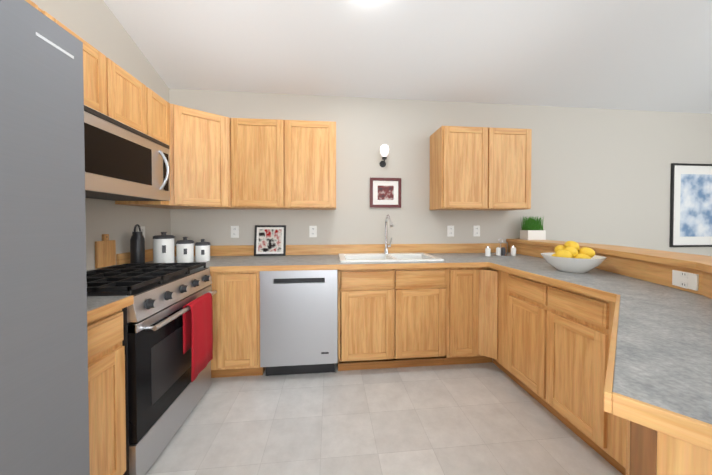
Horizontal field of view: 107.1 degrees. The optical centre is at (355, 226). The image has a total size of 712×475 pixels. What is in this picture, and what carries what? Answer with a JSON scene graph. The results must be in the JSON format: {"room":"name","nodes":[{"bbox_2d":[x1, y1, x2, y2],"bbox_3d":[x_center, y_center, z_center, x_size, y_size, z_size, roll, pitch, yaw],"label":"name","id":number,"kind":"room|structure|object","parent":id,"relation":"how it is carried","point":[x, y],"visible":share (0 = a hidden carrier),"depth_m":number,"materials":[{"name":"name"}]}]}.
{"room":"kitchen","nodes":[
{"label":"kitchen","id":0,"kind":"room"},
{"bbox_2d":[31,0,170,270],"bbox_3d":[-1.581,-1.153,-0.458,0.150,4.800,6.000,0,1,-6],"label":"wall","id":1,"kind":"structure","parent":0,"point":[97,25],"depth_m":1.87,"materials":[{"name":"beige paint"}]},
{"bbox_2d":[25,0,48,17],"bbox_3d":[-1.474,-0.537,0.921,0.327,0.784,0.355,0,1,-6],"label":"upper cabinet","id":2,"kind":"object","parent":1,"relation":"attached to","point":[30,2],"depth_m":1.10,"materials":[{"name":"brown wood"}]},
{"bbox_2d":[49,14,120,121],"bbox_3d":[-1.510,-0.761,1.289,0.327,0.348,0.386,0,1,-6],"label":"upper cabinet","id":3,"kind":"object","parent":1,"relation":"attached to","point":[101,76],"depth_m":1.40,"materials":[{"name":"brown wood"}]},
{"bbox_2d":[84,105,169,200],"bbox_3d":[-1.477,-0.382,1.520,0.438,0.405,0.764,0,1,-6],"label":"microwave","id":4,"kind":"object","parent":3,"relation":"attached to","point":[124,162],"visible":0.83,"depth_m":1.49,"materials":[{"name":"grey metal"}]},
{"bbox_2d":[121,68,156,138],"bbox_3d":[-1.539,-0.766,1.580,0.327,0.348,0.425,0,1,-6],"label":"upper cabinet","id":5,"kind":"object","parent":1,"relation":"attached to","point":[138,101],"depth_m":1.67,"materials":[{"name":"brown wood"}]},
{"bbox_2d":[138,226,144,237],"bbox_3d":[-1.757,0.058,2.156,0.007,0.118,0.075,0,1,-6],"label":"electrical outlet","id":6,"kind":"object","parent":1,"relation":"attached to","point":[143,228],"visible":0.46,"depth_m":2.17,"materials":[{"name":"white plastic"}]},
{"bbox_2d":[157,94,172,151],"bbox_3d":[-1.564,-0.770,1.840,0.327,0.348,0.322,0,1,-6],"label":"upper cabinet","id":7,"kind":"object","parent":1,"relation":"attached to","point":[164,109],"depth_m":1.95,"materials":[{"name":"brown wood"}]},
{"bbox_2d":[145,358,622,474],"bbox_3d":[2.166,1.289,0.049,7.800,0.100,6.200,0,1,-6],"label":"floor","id":8,"kind":"structure","parent":0,"point":[492,418],"depth_m":1.57,"materials":[{"name":"tile"}]},
{"bbox_2d":[0,0,89,474],"bbox_3d":[-1.148,0.336,0.320,0.851,1.774,0.918,0,1,-6],"label":"refrigerator","id":9,"kind":"object","parent":8,"relation":"on","point":[44,413],"visible":1,"depth_m":0.68,"materials":[{"name":"grey metal"}]},
{"bbox_2d":[87,309,125,474],"bbox_3d":[-1.324,0.789,0.971,0.625,0.870,0.383,0,1,-6],"label":"base cabinet","id":10,"kind":"object","parent":8,"relation":"on","point":[106,352],"depth_m":1.09,"materials":[{"name":"brown wood"}]},
{"bbox_2d":[87,295,133,322],"bbox_3d":[-1.312,0.284,0.964,0.654,0.140,0.389,0,1,-6],"label":"countertop","id":11,"kind":"structure","parent":10,"relation":"on","point":[98,307],"depth_m":1.08,"materials":[{"name":"laminate"}]},
{"bbox_2d":[86,262,216,474],"bbox_3d":[-1.336,0.741,1.551,0.717,0.941,0.764,0,1,-6],"label":"range","id":12,"kind":"object","parent":8,"relation":"on","point":[164,394],"visible":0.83,"depth_m":1.37,"materials":[{"name":"black metal"}]},
{"bbox_2d":[95,234,115,267],"bbox_3d":[-1.714,0.163,1.800,0.018,0.223,0.150,0,1,-6],"label":"cutting board","id":13,"kind":"object","parent":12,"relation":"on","point":[105,251],"visible":1,"depth_m":1.79,"materials":[{"name":"brown wood"}]},
{"bbox_2d":[183,292,212,381],"bbox_3d":[-0.999,0.683,1.673,0.052,0.460,0.270,0,1,-6],"label":"hanging towel","id":14,"kind":"object","parent":12,"relation":"hanging from","point":[198,327],"visible":0.98,"depth_m":1.64,"materials":[{"name":"red fabric"}]},
{"bbox_2d":[210,272,226,377],"bbox_3d":[-1.398,0.769,2.271,0.733,0.870,0.655,0,1,-6],"label":"base cabinet","id":15,"kind":"object","parent":8,"relation":"on","point":[219,279],"depth_m":2.01,"materials":[{"name":"brown wood"}]},
{"bbox_2d":[227,271,265,376],"bbox_3d":[-0.934,0.768,2.332,0.314,0.870,0.625,0,1,-6],"label":"base cabinet","id":16,"kind":"object","parent":8,"relation":"on","point":[243,287],"depth_m":2.03,"materials":[{"name":"brown wood"}]},
{"bbox_2d":[260,270,337,375],"bbox_3d":[-0.473,0.766,2.362,0.596,0.863,0.625,0,1,-6],"label":"dishwasher","id":17,"kind":"object","parent":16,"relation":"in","point":[298,322],"visible":0.88,"depth_m":2.06,"materials":[{"name":"grey metal"}]},
{"bbox_2d":[391,268,711,474],"bbox_3d":[0.652,0.786,1.167,0.462,0.870,2.045,0,1,-6],"label":"base cabinet","id":18,"kind":"object","parent":8,"relation":"on","point":[546,346],"depth_m":1.76,"materials":[{"name":"brown wood"}]},
{"bbox_2d":[116,243,543,271],"bbox_3d":[-0.026,0.261,2.394,3.494,0.142,0.666,0,1,-6],"label":"countertop","id":19,"kind":"structure","parent":18,"relation":"on","point":[223,258],"depth_m":2.47,"materials":[{"name":"laminate"}]},
{"bbox_2d":[130,224,144,262],"bbox_3d":[-1.643,0.140,1.978,0.086,0.316,0.086,0,1,-6],"label":"thermos","id":20,"kind":"object","parent":19,"relation":"on","point":[137,246],"visible":0.77,"depth_m":1.95,"materials":[{"name":"black metal"}]},
{"bbox_2d":[153,232,174,262],"bbox_3d":[-1.541,0.168,2.109,0.144,0.256,0.144,0,1,-6],"label":"canister","id":21,"kind":"object","parent":19,"relation":"on","point":[163,247],"visible":0.83,"depth_m":2.06,"materials":[{"name":"white ceramic"}]},
{"bbox_2d":[176,237,193,262],"bbox_3d":[-1.417,0.189,2.181,0.126,0.210,0.127,0,1,-6],"label":"canister","id":22,"kind":"object","parent":19,"relation":"on","point":[184,250],"visible":1,"depth_m":2.14,"materials":[{"name":"white ceramic"}]},
{"bbox_2d":[195,239,209,261],"bbox_3d":[-1.301,0.199,2.232,0.113,0.190,0.116,0,1,-6],"label":"canister","id":23,"kind":"object","parent":19,"relation":"on","point":[202,250],"visible":1,"depth_m":2.19,"materials":[{"name":"white ceramic"}]},
{"bbox_2d":[254,225,285,255],"bbox_3d":[-0.848,0.138,2.601,0.300,0.300,0.052,0,1,-6],"label":"frame","id":24,"kind":"object","parent":19,"relation":"on","point":[269,240],"visible":1,"depth_m":2.59,"materials":[{"name":"black"}]},
{"bbox_2d":[383,215,393,253],"bbox_3d":[0.327,0.079,2.524,0.093,0.387,0.292,0,1,-6],"label":"faucet","id":25,"kind":"object","parent":19,"relation":"on","point":[387,218],"visible":1,"depth_m":2.62,"materials":[{"name":"silver metal"}]},
{"bbox_2d":[338,253,443,271],"bbox_3d":[0.286,0.373,2.438,0.880,0.197,0.500,0,1,-6],"label":"sink","id":26,"kind":"object","parent":19,"relation":"in","point":[377,257],"visible":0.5,"depth_m":2.56,"materials":[{"name":"white ceramic"}]},
{"bbox_2d":[485,246,490,255],"bbox_3d":[1.284,0.238,2.559,0.047,0.100,0.047,0,1,-18],"label":"shaker","id":27,"kind":"object","parent":19,"relation":"on","point":[487,250],"depth_m":2.54,"materials":[{"name":"white ceramic"}]},
{"bbox_2d":[493,238,508,256],"bbox_3d":[1.422,0.200,2.582,0.110,0.177,0.100,0,1,-6],"label":"shaker","id":28,"kind":"object","parent":19,"relation":"on","point":[500,252],"depth_m":2.57,"materials":[{"name":"white ceramic"}]},
{"bbox_2d":[511,245,515,255],"bbox_3d":[1.561,0.237,2.606,0.047,0.100,0.047,0,1,-18],"label":"shaker","id":29,"kind":"object","parent":19,"relation":"on","point":[513,248],"depth_m":2.59,"materials":[{"name":"white ceramic"}]},
{"bbox_2d":[435,259,711,354],"bbox_3d":[1.301,0.331,1.167,1.094,0.040,2.010,0,1,-6],"label":"countertop","id":30,"kind":"structure","parent":18,"relation":"on","point":[682,317],"depth_m":1.15,"materials":[{"name":"laminate"}]},
{"bbox_2d":[541,241,605,272],"bbox_3d":[1.461,0.199,1.782,0.344,0.204,0.344,0,1,-6],"label":"fruit bowl","id":31,"kind":"object","parent":30,"relation":"on","point":[571,256],"visible":1,"depth_m":1.70,"materials":[{"name":"white ceramic"}]},
{"bbox_2d":[603,323,711,450],"bbox_3d":[0.639,0.340,0.622,0.329,0.040,1.054,0,1,-6],"label":"countertop","id":32,"kind":"structure","parent":18,"relation":"on","point":[658,377],"depth_m":0.53,"materials":[{"name":"laminate"}]},
{"bbox_2d":[506,239,711,298],"bbox_3d":[1.415,0.687,1.445,1.359,1.060,2.857,0,1,-6],"label":"wall","id":33,"kind":"structure","parent":8,"relation":"on","point":[654,266],"depth_m":1.51,"materials":[{"name":"brown wood"}]},
{"bbox_2d":[520,216,545,239],"bbox_3d":[1.860,0.013,2.772,0.208,0.250,0.125,0,1,-6],"label":"plant","id":34,"kind":"object","parent":33,"relation":"on","point":[532,228],"visible":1,"depth_m":2.73,"materials":[{"name":"green plant"}]},
{"bbox_2d":[672,270,698,290],"bbox_3d":[1.571,0.255,1.257,0.007,0.078,0.118,0,1,13],"label":"electrical outlet","id":35,"kind":"object","parent":33,"relation":"attached to","point":[686,280],"visible":1,"depth_m":1.25,"materials":[{"name":"white plastic"}]},
{"bbox_2d":[103,0,711,113],"bbox_3d":[2.166,-2.240,-0.006,7.800,2.022,6.200,0,1,-6],"label":"ceiling","id":36,"kind":"structure","parent":0,"point":[647,55],"depth_m":2.21,"materials":[{"name":"white paint"}]},
{"bbox_2d":[169,88,711,255],"bbox_3d":[1.874,-1.207,2.971,7.800,4.800,0.150,0,1,-6],"label":"wall","id":37,"kind":"structure","parent":0,"point":[600,176],"depth_m":2.85,"materials":[{"name":"beige paint"}]},
{"bbox_2d":[121,104,244,208],"bbox_3d":[-1.402,-0.559,2.301,0.740,0.784,0.557,0,1,-6],"label":"upper cabinet","id":38,"kind":"object","parent":37,"relation":"attached to","point":[219,162],"depth_m":2.15,"materials":[{"name":"brown wood"}]},
{"bbox_2d":[231,226,238,237],"bbox_3d":[-1.203,0.052,2.609,0.075,0.118,0.007,0,1,-6],"label":"electrical outlet","id":39,"kind":"object","parent":37,"relation":"attached to","point":[234,231],"visible":1,"depth_m":2.61,"materials":[{"name":"white plastic"}]},
{"bbox_2d":[237,118,292,209],"bbox_3d":[-0.884,-0.561,2.445,0.593,0.784,0.371,0,1,-6],"label":"upper cabinet","id":40,"kind":"object","parent":37,"relation":"attached to","point":[264,146],"depth_m":2.32,"materials":[{"name":"brown wood"}]},
{"bbox_2d":[309,226,316,236],"bbox_3d":[-0.438,0.051,2.684,0.075,0.118,0.007,0,1,-6],"label":"electrical outlet","id":41,"kind":"object","parent":37,"relation":"attached to","point":[312,231],"visible":1,"depth_m":2.68,"materials":[{"name":"white plastic"}]},
{"bbox_2d":[293,120,335,209],"bbox_3d":[-0.455,-0.562,2.510,0.522,0.784,0.327,0,1,-6],"label":"upper cabinet","id":42,"kind":"object","parent":37,"relation":"attached to","point":[314,142],"depth_m":2.36,"materials":[{"name":"brown wood"}]},
{"bbox_2d":[380,144,388,166],"bbox_3d":[0.285,-0.724,2.686,0.096,0.213,0.144,0,1,-6],"label":"lamp","id":43,"kind":"object","parent":37,"relation":"attached to","point":[384,150],"visible":1,"depth_m":2.64,"materials":[{"name":"black"}]},
{"bbox_2d":[370,177,400,207],"bbox_3d":[0.309,-0.352,2.744,0.330,0.310,0.020,0,1,-6],"label":"framed picture","id":44,"kind":"object","parent":37,"relation":"attached to","point":[385,192],"visible":1,"depth_m":2.74,"materials":[{"name":"red wood"}]},
{"bbox_2d":[447,226,453,236],"bbox_3d":[1.018,0.048,2.827,0.075,0.118,0.007,0,1,-6],"label":"electrical outlet","id":45,"kind":"object","parent":37,"relation":"attached to","point":[450,231],"visible":1,"depth_m":2.82,"materials":[{"name":"white plastic"}]},
{"bbox_2d":[429,126,496,210],"bbox_3d":[1.056,-0.564,2.658,0.517,0.784,0.327,0,1,-6],"label":"upper cabinet","id":46,"kind":"object","parent":37,"relation":"attached to","point":[463,160],"depth_m":2.51,"materials":[{"name":"brown wood"}]},
{"bbox_2d":[473,226,479,235],"bbox_3d":[1.311,0.048,2.856,0.075,0.118,0.007,0,1,-6],"label":"electrical outlet","id":47,"kind":"object","parent":37,"relation":"attached to","point":[476,230],"visible":1,"depth_m":2.85,"materials":[{"name":"white plastic"}]},
{"bbox_2d":[497,128,531,210],"bbox_3d":[1.447,-0.565,2.697,0.517,0.784,0.327,0,1,-6],"label":"upper cabinet","id":48,"kind":"object","parent":37,"relation":"attached to","point":[514,145],"depth_m":2.55,"materials":[{"name":"brown wood"}]},
{"bbox_2d":[669,163,711,246],"bbox_3d":[4.069,-0.249,3.116,0.760,0.980,0.020,0,1,-6],"label":"picture","id":49,"kind":"object","parent":37,"relation":"attached to","point":[690,205],"visible":0.98,"depth_m":3.10,"materials":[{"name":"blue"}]}
]}

